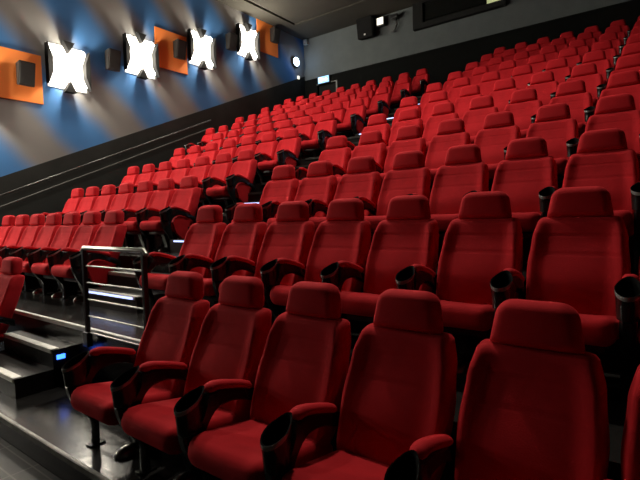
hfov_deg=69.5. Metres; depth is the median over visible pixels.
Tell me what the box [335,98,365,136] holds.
seat
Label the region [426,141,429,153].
seat cushion
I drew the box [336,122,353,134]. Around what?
seat cushion
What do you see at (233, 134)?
seat
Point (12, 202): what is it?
wall handrail
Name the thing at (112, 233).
seat
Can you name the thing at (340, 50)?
wall
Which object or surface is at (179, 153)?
seat
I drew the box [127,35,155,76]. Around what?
diffuser
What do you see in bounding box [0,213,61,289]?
seat
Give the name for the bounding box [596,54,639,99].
seat
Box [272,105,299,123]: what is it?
seat
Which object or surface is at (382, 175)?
seat cushion
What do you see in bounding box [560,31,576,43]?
seat
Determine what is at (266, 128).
seat
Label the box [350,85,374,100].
seat
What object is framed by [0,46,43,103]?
wall panel
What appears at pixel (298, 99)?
seat
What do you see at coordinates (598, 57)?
seat
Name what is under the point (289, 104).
seat
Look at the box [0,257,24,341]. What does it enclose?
seat
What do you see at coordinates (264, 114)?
seat
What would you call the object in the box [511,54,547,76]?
seat
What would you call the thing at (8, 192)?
wall handrail
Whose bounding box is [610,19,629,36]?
seat
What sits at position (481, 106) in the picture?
seat
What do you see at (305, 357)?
seat
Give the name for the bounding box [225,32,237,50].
wall speaker
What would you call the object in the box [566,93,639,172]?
seat
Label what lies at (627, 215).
seat cushion
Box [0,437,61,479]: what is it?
floor
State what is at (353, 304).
seat cushion
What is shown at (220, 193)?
seat cushion
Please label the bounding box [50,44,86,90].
diffuser
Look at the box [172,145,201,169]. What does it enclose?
seat
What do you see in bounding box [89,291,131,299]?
step light
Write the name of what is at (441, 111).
seat
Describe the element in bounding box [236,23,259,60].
wall lamp
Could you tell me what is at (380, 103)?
seat
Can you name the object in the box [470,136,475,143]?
seat cushion
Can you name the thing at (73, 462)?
trim
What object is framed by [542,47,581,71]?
seat
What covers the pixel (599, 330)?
seat cushion
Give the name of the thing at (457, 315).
seat cushion
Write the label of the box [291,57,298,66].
round wall lamp
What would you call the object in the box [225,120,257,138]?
seat
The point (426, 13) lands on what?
window
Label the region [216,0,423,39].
ceiling
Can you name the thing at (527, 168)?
seat
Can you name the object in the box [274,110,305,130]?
seat
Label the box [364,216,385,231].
seat cushion
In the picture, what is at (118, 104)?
wall
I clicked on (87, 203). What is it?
seat
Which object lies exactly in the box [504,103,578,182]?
seat
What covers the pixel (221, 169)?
seat
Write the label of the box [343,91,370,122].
seat
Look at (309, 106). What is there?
seat
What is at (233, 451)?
seat cushion
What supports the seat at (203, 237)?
on the floor at (50, 414)
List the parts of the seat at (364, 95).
backrest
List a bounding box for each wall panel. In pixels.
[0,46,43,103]
[154,26,187,74]
[256,19,277,57]
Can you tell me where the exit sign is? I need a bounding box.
[318,75,330,84]
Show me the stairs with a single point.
(40, 371)
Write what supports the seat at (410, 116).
on the floor at (50, 414)
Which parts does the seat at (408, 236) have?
armrest, backrest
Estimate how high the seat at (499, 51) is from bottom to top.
1.076 m
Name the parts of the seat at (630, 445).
backrest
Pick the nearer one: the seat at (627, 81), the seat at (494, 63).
the seat at (627, 81)
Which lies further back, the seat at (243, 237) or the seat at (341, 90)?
the seat at (341, 90)
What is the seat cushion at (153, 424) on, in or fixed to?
on the seat at (232, 337)
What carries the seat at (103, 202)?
on the floor at (50, 414)
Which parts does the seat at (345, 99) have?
backrest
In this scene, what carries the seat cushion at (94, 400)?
on the seat at (173, 326)
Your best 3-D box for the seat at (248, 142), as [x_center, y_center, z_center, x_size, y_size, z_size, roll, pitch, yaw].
[-1.650,-1.532,9.076,0.598,1.076,0.768,1,4,37]
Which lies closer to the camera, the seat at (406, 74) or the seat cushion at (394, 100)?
the seat cushion at (394, 100)
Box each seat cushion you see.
[0,333,4,341]
[22,261,31,272]
[31,263,51,275]
[51,265,88,277]
[71,381,183,424]
[121,397,249,454]
[123,221,153,231]
[139,273,168,289]
[140,220,173,231]
[188,419,332,479]
[200,188,223,201]
[203,278,215,295]
[206,186,237,200]
[258,160,278,170]
[267,218,315,231]
[270,285,349,305]
[282,449,388,479]
[301,139,319,148]
[309,217,326,230]
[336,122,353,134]
[340,291,379,316]
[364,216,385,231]
[366,108,378,116]
[380,173,385,186]
[390,96,400,104]
[411,86,420,93]
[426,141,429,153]
[430,168,437,189]
[430,214,458,231]
[440,300,493,330]
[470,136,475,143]
[487,163,498,179]
[512,212,540,231]
[520,129,527,137]
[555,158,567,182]
[577,122,585,137]
[579,314,618,346]
[592,98,597,108]
[613,210,633,236]
[635,152,639,172]
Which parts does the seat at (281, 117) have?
backrest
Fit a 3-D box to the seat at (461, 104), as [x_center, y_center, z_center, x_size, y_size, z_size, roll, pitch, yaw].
[2.313,-2.046,7.558,0.598,1.076,0.768,1,4,37]
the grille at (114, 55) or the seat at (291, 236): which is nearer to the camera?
the seat at (291, 236)
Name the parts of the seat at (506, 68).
backrest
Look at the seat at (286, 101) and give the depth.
16.18 m
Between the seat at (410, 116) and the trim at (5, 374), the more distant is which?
the seat at (410, 116)
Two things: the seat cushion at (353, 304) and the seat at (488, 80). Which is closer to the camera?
the seat cushion at (353, 304)
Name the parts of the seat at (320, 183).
armrest, backrest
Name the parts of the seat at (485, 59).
backrest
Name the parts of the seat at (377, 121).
backrest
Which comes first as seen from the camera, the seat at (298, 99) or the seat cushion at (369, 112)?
the seat cushion at (369, 112)
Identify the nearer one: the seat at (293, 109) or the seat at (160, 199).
the seat at (160, 199)
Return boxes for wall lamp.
[44,40,91,93]
[122,32,159,79]
[187,28,216,69]
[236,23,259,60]
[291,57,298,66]
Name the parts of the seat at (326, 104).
backrest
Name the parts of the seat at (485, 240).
armrest, backrest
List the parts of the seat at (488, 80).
backrest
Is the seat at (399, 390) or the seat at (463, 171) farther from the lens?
the seat at (463, 171)
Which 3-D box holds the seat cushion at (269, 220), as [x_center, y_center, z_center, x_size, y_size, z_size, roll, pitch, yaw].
[-0.244,-0.145,5.038,0.488,0.206,0.545,1,4,37]
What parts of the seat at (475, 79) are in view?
backrest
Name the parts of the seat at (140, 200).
backrest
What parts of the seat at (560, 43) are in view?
backrest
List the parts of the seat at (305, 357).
armrest, backrest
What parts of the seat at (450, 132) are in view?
backrest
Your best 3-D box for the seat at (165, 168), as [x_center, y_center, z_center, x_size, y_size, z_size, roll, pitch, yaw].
[-3.240,-0.981,8.828,0.598,1.076,0.768,1,4,37]
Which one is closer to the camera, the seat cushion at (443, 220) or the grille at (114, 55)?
the seat cushion at (443, 220)
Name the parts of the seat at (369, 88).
backrest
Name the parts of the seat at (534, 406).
armrest, backrest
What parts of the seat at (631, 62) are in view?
backrest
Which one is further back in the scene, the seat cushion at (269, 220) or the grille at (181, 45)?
the grille at (181, 45)
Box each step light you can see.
[57,353,64,359]
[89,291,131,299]
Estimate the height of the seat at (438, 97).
1.076 m
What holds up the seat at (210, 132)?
on the floor at (50, 414)
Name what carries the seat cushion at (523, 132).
on the seat at (524, 103)
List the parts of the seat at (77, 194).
backrest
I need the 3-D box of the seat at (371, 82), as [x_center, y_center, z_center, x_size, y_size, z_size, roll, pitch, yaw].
[1.358,-4.358,13.998,0.598,1.076,0.768,1,4,37]
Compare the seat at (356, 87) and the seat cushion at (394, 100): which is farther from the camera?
the seat at (356, 87)
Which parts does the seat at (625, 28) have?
backrest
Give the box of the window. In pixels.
[412,0,506,31]
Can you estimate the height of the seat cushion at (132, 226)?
0.206 m
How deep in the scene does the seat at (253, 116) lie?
13.97 m
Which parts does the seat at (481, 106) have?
backrest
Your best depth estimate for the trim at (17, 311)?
4.21 m
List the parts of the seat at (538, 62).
backrest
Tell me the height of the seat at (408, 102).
1.076 m
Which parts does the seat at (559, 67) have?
backrest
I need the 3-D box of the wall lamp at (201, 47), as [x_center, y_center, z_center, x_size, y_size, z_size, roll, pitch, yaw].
[-3.576,-5.783,13.998,0.180,1.160,0.960,1,4,37]
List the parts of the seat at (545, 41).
backrest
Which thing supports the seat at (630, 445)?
on the floor at (50, 414)
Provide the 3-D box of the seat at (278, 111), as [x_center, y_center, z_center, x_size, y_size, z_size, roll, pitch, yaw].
[-1.372,-3.251,13.166,0.598,1.076,0.768,1,4,37]
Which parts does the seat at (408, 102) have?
backrest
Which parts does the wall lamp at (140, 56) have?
shade plate, shade plate, shade plate, shade plate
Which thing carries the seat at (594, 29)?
on the floor at (50, 414)
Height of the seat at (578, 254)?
1.076 m
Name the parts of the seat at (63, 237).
armrest, backrest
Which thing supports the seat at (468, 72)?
on the floor at (50, 414)
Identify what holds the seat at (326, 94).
on the floor at (50, 414)
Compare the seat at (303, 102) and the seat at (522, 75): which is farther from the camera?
the seat at (303, 102)
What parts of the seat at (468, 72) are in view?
backrest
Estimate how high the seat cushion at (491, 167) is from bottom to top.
0.206 m
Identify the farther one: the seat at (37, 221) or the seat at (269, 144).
the seat at (269, 144)
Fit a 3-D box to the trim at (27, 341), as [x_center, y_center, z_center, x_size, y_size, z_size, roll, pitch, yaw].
[-2.726,0.958,4.331,1.030,0.036,0.068,1,4,37]
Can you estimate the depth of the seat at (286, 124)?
10.14 m
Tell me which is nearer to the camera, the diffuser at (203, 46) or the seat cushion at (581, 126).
the seat cushion at (581, 126)
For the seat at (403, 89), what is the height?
1.076 m
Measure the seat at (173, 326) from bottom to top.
1.076 m
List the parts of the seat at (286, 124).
backrest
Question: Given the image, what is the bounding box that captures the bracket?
[390,12,403,32]
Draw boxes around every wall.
[0,0,304,226]
[304,0,639,98]
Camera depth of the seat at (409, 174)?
4.59 m
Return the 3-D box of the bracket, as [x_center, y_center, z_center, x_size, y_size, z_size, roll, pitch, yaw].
[2.567,-7.336,15.522,0.486,0.608,0.267,1,4,37]
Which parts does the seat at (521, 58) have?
backrest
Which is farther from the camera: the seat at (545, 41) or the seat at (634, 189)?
the seat at (545, 41)
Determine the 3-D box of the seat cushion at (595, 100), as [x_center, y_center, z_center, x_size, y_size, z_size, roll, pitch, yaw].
[3.627,-1.810,6.452,0.488,0.206,0.545,1,4,37]
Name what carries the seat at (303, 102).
on the floor at (50, 414)
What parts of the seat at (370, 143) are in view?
armrest, backrest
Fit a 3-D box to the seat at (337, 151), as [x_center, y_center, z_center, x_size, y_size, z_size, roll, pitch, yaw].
[0.032,-0.932,6.392,0.598,1.076,0.768,1,4,37]
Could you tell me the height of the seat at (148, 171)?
1.076 m
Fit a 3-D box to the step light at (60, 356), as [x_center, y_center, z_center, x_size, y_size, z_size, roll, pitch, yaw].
[-2.269,1.020,4.043,0.008,0.040,0.070,1,4,37]
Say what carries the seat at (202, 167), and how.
on the floor at (50, 414)
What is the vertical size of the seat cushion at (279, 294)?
0.206 m
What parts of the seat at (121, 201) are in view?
backrest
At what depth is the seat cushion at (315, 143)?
8.99 m
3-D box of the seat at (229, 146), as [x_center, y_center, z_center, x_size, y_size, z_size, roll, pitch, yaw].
[-2.099,-1.538,9.411,0.598,1.076,0.768,1,4,37]
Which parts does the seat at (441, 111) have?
backrest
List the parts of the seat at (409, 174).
armrest, backrest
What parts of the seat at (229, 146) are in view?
backrest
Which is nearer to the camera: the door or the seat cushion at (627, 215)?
the seat cushion at (627, 215)
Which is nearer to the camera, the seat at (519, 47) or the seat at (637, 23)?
the seat at (637, 23)
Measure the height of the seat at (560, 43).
1.076 m
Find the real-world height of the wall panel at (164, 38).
1.080 m
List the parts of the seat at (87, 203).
backrest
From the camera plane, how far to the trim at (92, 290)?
4.88 m
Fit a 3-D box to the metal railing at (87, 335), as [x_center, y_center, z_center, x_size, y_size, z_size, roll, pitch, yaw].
[-1.636,0.481,3.651,0.966,0.856,0.049,1,4,37]
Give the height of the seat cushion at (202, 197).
0.206 m
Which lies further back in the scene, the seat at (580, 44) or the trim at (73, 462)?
the seat at (580, 44)
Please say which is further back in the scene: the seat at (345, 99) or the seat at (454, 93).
the seat at (345, 99)
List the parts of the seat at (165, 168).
backrest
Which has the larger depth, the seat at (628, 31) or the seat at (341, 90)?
the seat at (341, 90)
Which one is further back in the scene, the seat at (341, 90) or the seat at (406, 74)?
the seat at (341, 90)
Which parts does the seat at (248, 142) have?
backrest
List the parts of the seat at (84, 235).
armrest, backrest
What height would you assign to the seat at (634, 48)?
1.076 m
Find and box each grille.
[109,49,120,70]
[177,40,186,58]
[229,33,236,49]
[274,27,280,41]
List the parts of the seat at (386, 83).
backrest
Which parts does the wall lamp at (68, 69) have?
shade plate, shade plate, shade plate, shade plate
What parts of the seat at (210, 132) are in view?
backrest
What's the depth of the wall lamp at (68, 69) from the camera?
10.85 m
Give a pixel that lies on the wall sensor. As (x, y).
(305, 41)
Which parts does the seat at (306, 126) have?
backrest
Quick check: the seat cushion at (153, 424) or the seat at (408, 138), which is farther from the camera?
the seat at (408, 138)
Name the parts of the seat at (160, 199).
armrest, backrest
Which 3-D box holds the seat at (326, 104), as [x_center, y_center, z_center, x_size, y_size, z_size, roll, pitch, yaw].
[-0.025,-3.230,12.163,0.598,1.076,0.768,1,4,37]
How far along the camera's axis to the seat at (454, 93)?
8.98 m
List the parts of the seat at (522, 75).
backrest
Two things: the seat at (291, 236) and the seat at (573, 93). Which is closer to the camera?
the seat at (291, 236)
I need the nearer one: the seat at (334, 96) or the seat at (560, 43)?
the seat at (560, 43)
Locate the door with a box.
[317,80,336,95]
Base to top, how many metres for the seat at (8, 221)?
1.076 m
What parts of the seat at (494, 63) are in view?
backrest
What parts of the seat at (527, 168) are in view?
backrest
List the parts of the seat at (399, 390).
armrest, backrest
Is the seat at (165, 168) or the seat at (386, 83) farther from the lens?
the seat at (386, 83)
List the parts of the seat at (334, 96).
backrest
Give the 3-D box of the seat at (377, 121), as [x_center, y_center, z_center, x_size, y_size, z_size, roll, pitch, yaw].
[0.724,-1.496,7.310,0.598,1.076,0.768,1,4,37]
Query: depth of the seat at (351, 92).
13.19 m
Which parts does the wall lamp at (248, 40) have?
shade plate, shade plate, shade plate, shade plate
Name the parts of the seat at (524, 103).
backrest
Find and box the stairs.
[0,101,420,398]
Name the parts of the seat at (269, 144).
backrest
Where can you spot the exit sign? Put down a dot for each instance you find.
(325, 79)
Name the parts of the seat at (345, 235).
armrest, backrest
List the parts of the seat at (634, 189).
armrest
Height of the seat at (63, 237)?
1.076 m
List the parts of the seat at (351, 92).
backrest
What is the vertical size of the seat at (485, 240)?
1.076 m
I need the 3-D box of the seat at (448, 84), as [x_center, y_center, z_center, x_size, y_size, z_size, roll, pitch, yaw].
[2.798,-3.188,10.062,0.598,1.076,0.768,1,4,37]
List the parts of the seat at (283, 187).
backrest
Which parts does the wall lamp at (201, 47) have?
shade plate, shade plate, shade plate, shade plate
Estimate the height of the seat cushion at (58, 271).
0.206 m
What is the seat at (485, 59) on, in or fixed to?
on the floor at (50, 414)
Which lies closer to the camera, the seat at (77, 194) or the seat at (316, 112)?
the seat at (77, 194)
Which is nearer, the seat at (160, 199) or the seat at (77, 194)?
the seat at (160, 199)
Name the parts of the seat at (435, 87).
backrest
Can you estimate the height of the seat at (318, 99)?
1.076 m
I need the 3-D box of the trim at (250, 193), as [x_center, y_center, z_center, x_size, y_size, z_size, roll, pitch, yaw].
[-0.694,-0.729,7.027,1.030,0.036,0.068,1,4,37]
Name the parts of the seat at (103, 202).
backrest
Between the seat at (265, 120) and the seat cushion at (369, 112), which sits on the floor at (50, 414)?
the seat at (265, 120)
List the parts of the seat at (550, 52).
backrest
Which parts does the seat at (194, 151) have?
backrest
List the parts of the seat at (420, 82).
backrest, armrest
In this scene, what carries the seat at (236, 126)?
on the floor at (50, 414)
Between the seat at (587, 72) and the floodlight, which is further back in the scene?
the floodlight
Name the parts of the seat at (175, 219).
armrest, armrest, panel, backrest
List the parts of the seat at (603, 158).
armrest, backrest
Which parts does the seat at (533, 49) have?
backrest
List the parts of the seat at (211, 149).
backrest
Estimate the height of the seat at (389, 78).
1.076 m
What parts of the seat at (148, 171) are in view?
backrest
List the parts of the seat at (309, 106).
backrest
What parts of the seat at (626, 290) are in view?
armrest, backrest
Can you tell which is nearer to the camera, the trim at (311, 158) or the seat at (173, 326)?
the seat at (173, 326)
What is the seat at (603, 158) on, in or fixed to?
on the floor at (50, 414)
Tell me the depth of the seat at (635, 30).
9.17 m
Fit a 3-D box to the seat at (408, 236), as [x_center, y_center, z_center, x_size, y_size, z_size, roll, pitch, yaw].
[0.446,0.223,3.220,0.598,1.076,0.768,1,4,37]
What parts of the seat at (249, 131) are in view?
backrest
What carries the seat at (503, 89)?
on the floor at (50, 414)
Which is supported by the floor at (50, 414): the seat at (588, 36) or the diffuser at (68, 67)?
the seat at (588, 36)
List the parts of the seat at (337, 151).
armrest, backrest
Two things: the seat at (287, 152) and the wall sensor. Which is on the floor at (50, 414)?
the seat at (287, 152)
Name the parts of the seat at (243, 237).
armrest, backrest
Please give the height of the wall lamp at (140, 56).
1.160 m
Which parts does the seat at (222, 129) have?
backrest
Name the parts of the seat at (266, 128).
backrest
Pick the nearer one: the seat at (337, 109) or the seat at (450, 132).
the seat at (450, 132)
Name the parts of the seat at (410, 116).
backrest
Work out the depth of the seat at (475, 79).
9.89 m
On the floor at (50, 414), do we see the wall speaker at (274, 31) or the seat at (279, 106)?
the seat at (279, 106)
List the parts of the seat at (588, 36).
backrest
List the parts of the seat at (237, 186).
armrest, armrest, backrest, panel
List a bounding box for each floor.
[0,87,639,479]
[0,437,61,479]
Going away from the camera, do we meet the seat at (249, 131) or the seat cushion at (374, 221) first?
the seat cushion at (374, 221)
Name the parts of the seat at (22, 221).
backrest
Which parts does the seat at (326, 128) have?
armrest, backrest, armrest, panel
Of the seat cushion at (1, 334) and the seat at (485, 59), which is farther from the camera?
the seat at (485, 59)
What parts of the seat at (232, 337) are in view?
armrest, backrest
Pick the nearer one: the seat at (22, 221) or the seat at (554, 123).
the seat at (554, 123)
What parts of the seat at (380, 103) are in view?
backrest, armrest, panel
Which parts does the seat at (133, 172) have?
backrest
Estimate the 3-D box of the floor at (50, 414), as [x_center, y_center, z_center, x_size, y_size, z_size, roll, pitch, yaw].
[2.219,-1.134,8.109,16.620,5.777,13.240,1,4,37]
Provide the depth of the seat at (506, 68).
9.54 m
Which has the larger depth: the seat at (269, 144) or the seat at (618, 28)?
the seat at (618, 28)
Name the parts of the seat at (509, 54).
backrest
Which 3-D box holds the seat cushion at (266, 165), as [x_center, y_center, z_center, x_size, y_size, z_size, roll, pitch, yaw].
[-0.786,-1.302,8.305,0.488,0.206,0.545,1,4,37]
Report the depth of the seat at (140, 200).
7.33 m
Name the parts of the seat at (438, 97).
backrest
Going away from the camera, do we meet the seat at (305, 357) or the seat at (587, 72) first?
the seat at (305, 357)
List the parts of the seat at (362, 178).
armrest, backrest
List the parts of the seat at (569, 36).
backrest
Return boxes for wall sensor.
[303,39,308,45]
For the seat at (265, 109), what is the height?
1.076 m
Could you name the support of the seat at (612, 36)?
on the floor at (50, 414)
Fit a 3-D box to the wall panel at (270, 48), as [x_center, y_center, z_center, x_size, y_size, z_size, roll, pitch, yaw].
[-1.862,-7.154,16.396,0.028,1.080,1.060,1,4,37]
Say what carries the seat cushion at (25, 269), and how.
on the seat at (63, 237)
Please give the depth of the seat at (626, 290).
2.12 m
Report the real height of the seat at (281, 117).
1.076 m
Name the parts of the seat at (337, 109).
backrest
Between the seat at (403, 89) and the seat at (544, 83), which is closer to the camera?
the seat at (544, 83)
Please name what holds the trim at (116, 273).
attached to the stairs
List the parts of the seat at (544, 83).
backrest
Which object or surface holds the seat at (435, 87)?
on the floor at (50, 414)
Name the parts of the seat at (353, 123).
backrest, armrest, panel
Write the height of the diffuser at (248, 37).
0.942 m
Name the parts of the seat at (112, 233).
armrest, armrest, panel, backrest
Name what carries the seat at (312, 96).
on the floor at (50, 414)
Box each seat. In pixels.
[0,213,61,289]
[0,214,44,284]
[0,215,15,244]
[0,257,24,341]
[4,214,29,245]
[9,212,80,292]
[27,211,101,296]
[40,188,83,225]
[45,186,98,224]
[47,210,126,302]
[61,271,209,459]
[62,185,115,224]
[79,182,133,224]
[99,166,139,195]
[100,180,153,247]
[110,275,270,479]
[115,164,155,194]
[122,178,175,249]
[133,161,172,192]
[133,205,226,312]
[135,175,200,251]
[153,159,191,190]
[155,148,185,171]
[168,203,266,306]
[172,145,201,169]
[173,281,350,479]
[174,156,210,202]
[184,128,214,154]
[188,133,224,153]
[190,142,218,167]
[194,139,237,166]
[197,125,228,152]
[198,152,232,205]
[202,149,256,213]
[203,130,240,151]
[210,122,242,140]
[210,201,314,326]
[212,136,256,164]
[216,117,244,132]
[219,126,257,149]
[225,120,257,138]
[225,165,298,224]
[229,114,257,130]
[232,132,277,183]
[236,123,275,147]
[239,116,272,136]
[242,111,271,128]
[244,107,268,121]
[254,128,300,182]
[255,120,293,145]
[256,108,284,125]
[256,113,287,133]
[257,104,281,119]
[260,198,370,319]
[260,289,456,479]
[261,160,336,231]
[270,99,291,112]
[271,102,295,116]
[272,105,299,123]
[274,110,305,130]
[276,116,314,158]
[283,96,304,108]
[286,98,308,113]
[288,102,315,119]
[293,106,323,127]
[295,135,350,183]
[299,112,336,158]
[301,95,323,109]
[305,156,380,230]
[306,98,332,115]
[309,93,317,101]
[313,102,345,135]
[316,92,339,106]
[320,195,438,322]
[322,90,330,98]
[324,95,350,112]
[332,130,386,184]
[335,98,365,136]
[336,87,345,95]
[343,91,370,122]
[345,88,356,100]
[347,113,390,155]
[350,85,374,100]
[351,83,361,93]
[354,150,430,236]
[365,87,390,119]
[366,80,377,92]
[371,81,392,100]
[375,125,425,189]
[378,76,393,89]
[382,108,422,156]
[384,299,609,479]
[390,77,411,108]
[390,96,420,134]
[394,72,411,86]
[395,191,522,373]
[408,144,488,262]
[411,68,429,96]
[420,82,443,114]
[421,91,450,131]
[422,102,458,154]
[425,118,470,189]
[443,71,462,94]
[447,77,469,103]
[454,85,482,118]
[462,62,479,77]
[462,95,498,143]
[463,137,557,264]
[469,66,488,84]
[474,111,520,190]
[478,71,500,95]
[479,54,493,65]
[487,56,503,71]
[489,78,518,111]
[490,186,630,353]
[494,47,505,57]
[498,51,529,70]
[498,60,515,78]
[503,49,516,60]
[504,88,542,137]
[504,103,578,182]
[508,71,558,105]
[510,64,534,89]
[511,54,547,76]
[515,42,527,52]
[526,43,540,55]
[526,45,558,64]
[527,57,571,85]
[531,80,592,138]
[537,37,550,48]
[538,128,639,236]
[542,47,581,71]
[550,63,602,108]
[551,37,568,51]
[556,38,589,59]
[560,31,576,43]
[565,50,610,87]
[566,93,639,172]
[576,40,616,67]
[577,31,596,50]
[584,25,601,41]
[584,70,639,122]
[586,32,621,54]
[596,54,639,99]
[604,364,639,479]
[605,25,625,44]
[606,42,639,82]
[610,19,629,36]
[613,33,639,69]
[614,258,639,405]
[619,26,639,56]
[623,20,639,44]
[627,16,639,35]
[630,182,639,273]
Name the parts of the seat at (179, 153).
backrest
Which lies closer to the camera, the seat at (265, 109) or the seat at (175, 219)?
the seat at (175, 219)
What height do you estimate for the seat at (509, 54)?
1.076 m
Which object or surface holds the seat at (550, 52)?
on the floor at (50, 414)
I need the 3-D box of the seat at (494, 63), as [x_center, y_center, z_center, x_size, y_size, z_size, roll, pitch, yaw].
[3.938,-3.745,10.645,0.598,1.076,0.768,1,4,37]
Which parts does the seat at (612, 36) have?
backrest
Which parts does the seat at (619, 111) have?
backrest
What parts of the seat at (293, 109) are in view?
backrest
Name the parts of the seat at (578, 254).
armrest, backrest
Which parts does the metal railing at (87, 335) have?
post, handrail, post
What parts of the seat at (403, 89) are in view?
backrest, armrest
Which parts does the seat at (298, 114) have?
backrest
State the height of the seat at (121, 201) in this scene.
1.076 m
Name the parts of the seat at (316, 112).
backrest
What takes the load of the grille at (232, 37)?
attached to the wall speaker at (230, 38)
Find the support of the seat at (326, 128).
on the floor at (50, 414)
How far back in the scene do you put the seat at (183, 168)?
8.61 m
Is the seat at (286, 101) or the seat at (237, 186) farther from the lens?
the seat at (286, 101)
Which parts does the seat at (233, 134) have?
backrest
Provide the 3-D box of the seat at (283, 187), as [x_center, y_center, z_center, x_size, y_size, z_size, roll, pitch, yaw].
[-0.659,-0.368,5.475,0.598,1.076,0.768,1,4,37]
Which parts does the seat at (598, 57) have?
backrest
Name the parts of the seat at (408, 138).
armrest, backrest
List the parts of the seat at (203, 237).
armrest, backrest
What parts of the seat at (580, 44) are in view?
backrest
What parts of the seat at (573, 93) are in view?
backrest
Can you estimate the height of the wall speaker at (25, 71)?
0.498 m
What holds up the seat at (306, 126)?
on the floor at (50, 414)
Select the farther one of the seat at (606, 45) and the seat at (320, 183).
the seat at (606, 45)
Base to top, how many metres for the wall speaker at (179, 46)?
0.498 m
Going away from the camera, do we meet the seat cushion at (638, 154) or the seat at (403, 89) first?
the seat cushion at (638, 154)
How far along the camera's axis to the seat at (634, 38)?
8.24 m
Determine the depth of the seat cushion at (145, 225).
6.25 m
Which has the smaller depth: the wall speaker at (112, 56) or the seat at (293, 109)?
the wall speaker at (112, 56)
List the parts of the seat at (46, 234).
armrest, backrest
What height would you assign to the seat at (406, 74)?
1.076 m
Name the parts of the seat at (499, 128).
backrest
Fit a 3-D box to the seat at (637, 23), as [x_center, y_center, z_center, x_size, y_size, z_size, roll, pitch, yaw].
[6.876,-4.275,9.890,0.598,1.076,0.768,1,4,37]
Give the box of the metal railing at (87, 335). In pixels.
[80,246,149,346]
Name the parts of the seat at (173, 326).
armrest, backrest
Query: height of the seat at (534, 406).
1.076 m
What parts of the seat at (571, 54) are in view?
backrest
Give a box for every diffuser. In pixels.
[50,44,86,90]
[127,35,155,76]
[191,30,213,67]
[240,25,256,58]
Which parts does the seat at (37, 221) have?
backrest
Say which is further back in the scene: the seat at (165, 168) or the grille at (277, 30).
the grille at (277, 30)
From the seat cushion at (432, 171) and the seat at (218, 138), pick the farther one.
the seat at (218, 138)
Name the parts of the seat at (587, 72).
backrest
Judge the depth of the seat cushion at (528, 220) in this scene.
3.40 m
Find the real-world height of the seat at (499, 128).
1.076 m
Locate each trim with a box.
[0,367,21,382]
[0,413,109,479]
[4,332,57,353]
[14,309,140,343]
[89,288,140,300]
[108,271,134,277]
[249,192,262,194]
[305,156,319,159]
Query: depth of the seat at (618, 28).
10.33 m
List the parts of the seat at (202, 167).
backrest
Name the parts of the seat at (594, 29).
backrest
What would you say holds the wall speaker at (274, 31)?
attached to the wall panel at (270, 48)
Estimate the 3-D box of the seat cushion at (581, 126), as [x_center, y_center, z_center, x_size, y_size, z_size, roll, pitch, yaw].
[2.935,-1.246,5.535,0.488,0.206,0.545,1,4,37]
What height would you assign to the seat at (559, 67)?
1.076 m
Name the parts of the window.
pane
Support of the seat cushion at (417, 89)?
on the seat at (420, 82)
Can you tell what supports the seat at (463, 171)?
on the floor at (50, 414)
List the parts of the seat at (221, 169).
backrest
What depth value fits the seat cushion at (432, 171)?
5.05 m
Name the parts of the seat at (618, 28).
backrest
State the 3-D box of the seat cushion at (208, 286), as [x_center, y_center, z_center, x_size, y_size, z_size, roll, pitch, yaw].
[-0.936,0.419,4.120,0.488,0.206,0.545,1,4,37]
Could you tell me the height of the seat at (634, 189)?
1.076 m
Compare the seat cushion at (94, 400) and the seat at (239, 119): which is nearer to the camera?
the seat cushion at (94, 400)
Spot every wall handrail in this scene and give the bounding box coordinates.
[0,120,210,195]
[0,127,210,207]
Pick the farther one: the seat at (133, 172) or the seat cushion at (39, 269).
the seat at (133, 172)
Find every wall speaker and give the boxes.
[16,60,35,86]
[105,48,120,71]
[173,39,186,59]
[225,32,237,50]
[270,26,280,43]
[356,15,375,39]
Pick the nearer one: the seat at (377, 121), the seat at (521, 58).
the seat at (377, 121)
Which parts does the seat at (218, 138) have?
backrest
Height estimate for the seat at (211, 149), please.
1.076 m
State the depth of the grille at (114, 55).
11.57 m
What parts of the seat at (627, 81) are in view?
backrest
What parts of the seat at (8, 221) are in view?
backrest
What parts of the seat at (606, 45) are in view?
backrest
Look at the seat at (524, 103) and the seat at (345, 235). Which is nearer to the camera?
the seat at (345, 235)
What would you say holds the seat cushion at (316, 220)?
on the seat at (362, 178)
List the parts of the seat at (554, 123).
backrest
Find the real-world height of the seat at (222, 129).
1.076 m
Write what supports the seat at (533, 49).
on the floor at (50, 414)
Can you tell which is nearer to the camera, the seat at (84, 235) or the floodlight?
the seat at (84, 235)
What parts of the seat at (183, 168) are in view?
backrest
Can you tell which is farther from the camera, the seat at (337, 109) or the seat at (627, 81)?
the seat at (337, 109)
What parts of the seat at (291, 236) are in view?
armrest, backrest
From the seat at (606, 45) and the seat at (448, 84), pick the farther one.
the seat at (448, 84)
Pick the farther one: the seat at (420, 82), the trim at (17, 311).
the seat at (420, 82)
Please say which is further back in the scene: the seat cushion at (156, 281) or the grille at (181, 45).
the grille at (181, 45)
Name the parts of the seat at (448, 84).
backrest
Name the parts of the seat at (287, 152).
armrest, backrest, armrest, panel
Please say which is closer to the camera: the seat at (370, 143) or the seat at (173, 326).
the seat at (173, 326)
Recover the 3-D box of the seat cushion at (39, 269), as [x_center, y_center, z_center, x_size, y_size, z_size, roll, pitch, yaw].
[-3.309,0.383,5.887,0.488,0.206,0.545,1,4,37]
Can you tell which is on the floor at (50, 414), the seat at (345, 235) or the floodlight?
the seat at (345, 235)
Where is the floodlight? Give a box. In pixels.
[376,16,385,27]
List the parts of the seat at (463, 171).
backrest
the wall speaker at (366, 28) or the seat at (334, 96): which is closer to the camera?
the seat at (334, 96)

